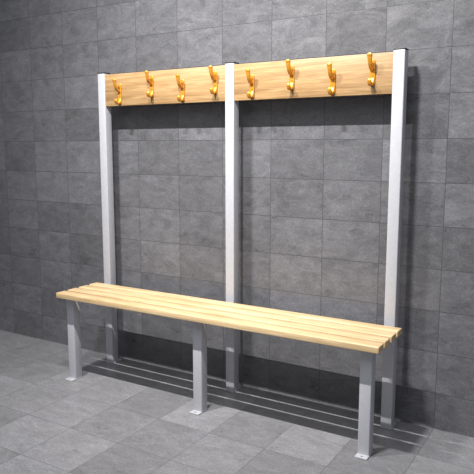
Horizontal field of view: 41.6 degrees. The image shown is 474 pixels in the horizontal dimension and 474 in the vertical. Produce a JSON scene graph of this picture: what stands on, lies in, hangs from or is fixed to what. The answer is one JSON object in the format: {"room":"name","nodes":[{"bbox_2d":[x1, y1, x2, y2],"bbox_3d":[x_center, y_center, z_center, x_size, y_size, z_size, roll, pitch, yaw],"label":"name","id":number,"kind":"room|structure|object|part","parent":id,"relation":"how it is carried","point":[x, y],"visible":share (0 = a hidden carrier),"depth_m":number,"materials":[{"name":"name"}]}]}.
{"room":"changing room","nodes":[
{"label":"changing room","id":0,"kind":"room"},
{"bbox_2d":[0,0,473,437],"bbox_3d":[-0.602,-0.828,3.249,9.000,3.000,0.100,5,10,31],"label":"wall","id":1,"kind":"structure","parent":0,"point":[314,172],"depth_m":2.87,"materials":[{"name":"tile"}]},
{"bbox_2d":[0,330,473,473],"bbox_3d":[-2.129,1.067,0.973,9.000,0.100,6.000,5,10,31],"label":"floor","id":2,"kind":"structure","parent":0,"point":[125,416],"depth_m":2.54,"materials":[{"name":"tile"}]},
{"bbox_2d":[56,48,408,460],"bbox_3d":[-0.085,-0.001,2.720,1.602,1.514,0.402,5,10,31],"label":"bench","id":3,"kind":"object","parent":2,"relation":"on","point":[231,83],"visible":1,"depth_m":2.67,"materials":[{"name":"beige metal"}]},
{"bbox_3d":[-0.808,0.496,3.096,0.046,0.423,0.046,5,10,31],"label":"leg","id":4,"kind":"part","parent":3,"relation":"part of","materials":[{"name":"silver metal"}]},
{"bbox_3d":[-0.815,0.702,3.114,0.048,0.010,0.074,5,10,31],"label":"foot plate","id":5,"kind":"part","parent":3,"relation":"part of","materials":[{"name":"silver metal"}]},
{"bbox_3d":[-0.670,-0.074,3.244,0.046,1.508,0.046,5,10,31],"label":"post","id":6,"kind":"part","parent":3,"relation":"part of","materials":[{"name":"silver metal"}]},
{"bbox_3d":[-0.168,0.758,2.726,0.048,0.010,0.074,5,10,31],"label":"foot plate","id":7,"kind":"part","parent":3,"relation":"part of","materials":[{"name":"silver metal"}]},
{"bbox_3d":[-0.161,0.552,2.708,0.046,0.423,0.046,5,10,31],"label":"leg","id":8,"kind":"part","parent":3,"relation":"part of","materials":[{"name":"silver metal"}]},
{"bbox_3d":[-0.117,0.324,2.713,1.602,0.026,0.278,5,10,31],"label":"seat","id":9,"kind":"part","parent":3,"relation":"part of","materials":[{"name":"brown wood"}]},
{"bbox_3d":[-0.022,-0.018,2.856,0.046,1.508,0.046,5,10,31],"label":"post","id":10,"kind":"part","parent":3,"relation":"part of","materials":[{"name":"silver metal"}]},
{"bbox_3d":[0.476,0.814,2.340,0.048,0.010,0.074,5,10,31],"label":"foot plate","id":11,"kind":"part","parent":3,"relation":"part of","materials":[{"name":"silver metal"}]},
{"bbox_3d":[0.484,0.608,2.322,0.046,0.423,0.046,5,10,31],"label":"leg","id":12,"kind":"part","parent":3,"relation":"part of","materials":[{"name":"silver metal"}]},
{"bbox_3d":[0.622,0.037,2.470,0.046,1.508,0.046,5,10,31],"label":"post","id":13,"kind":"part","parent":3,"relation":"part of","materials":[{"name":"silver metal"}]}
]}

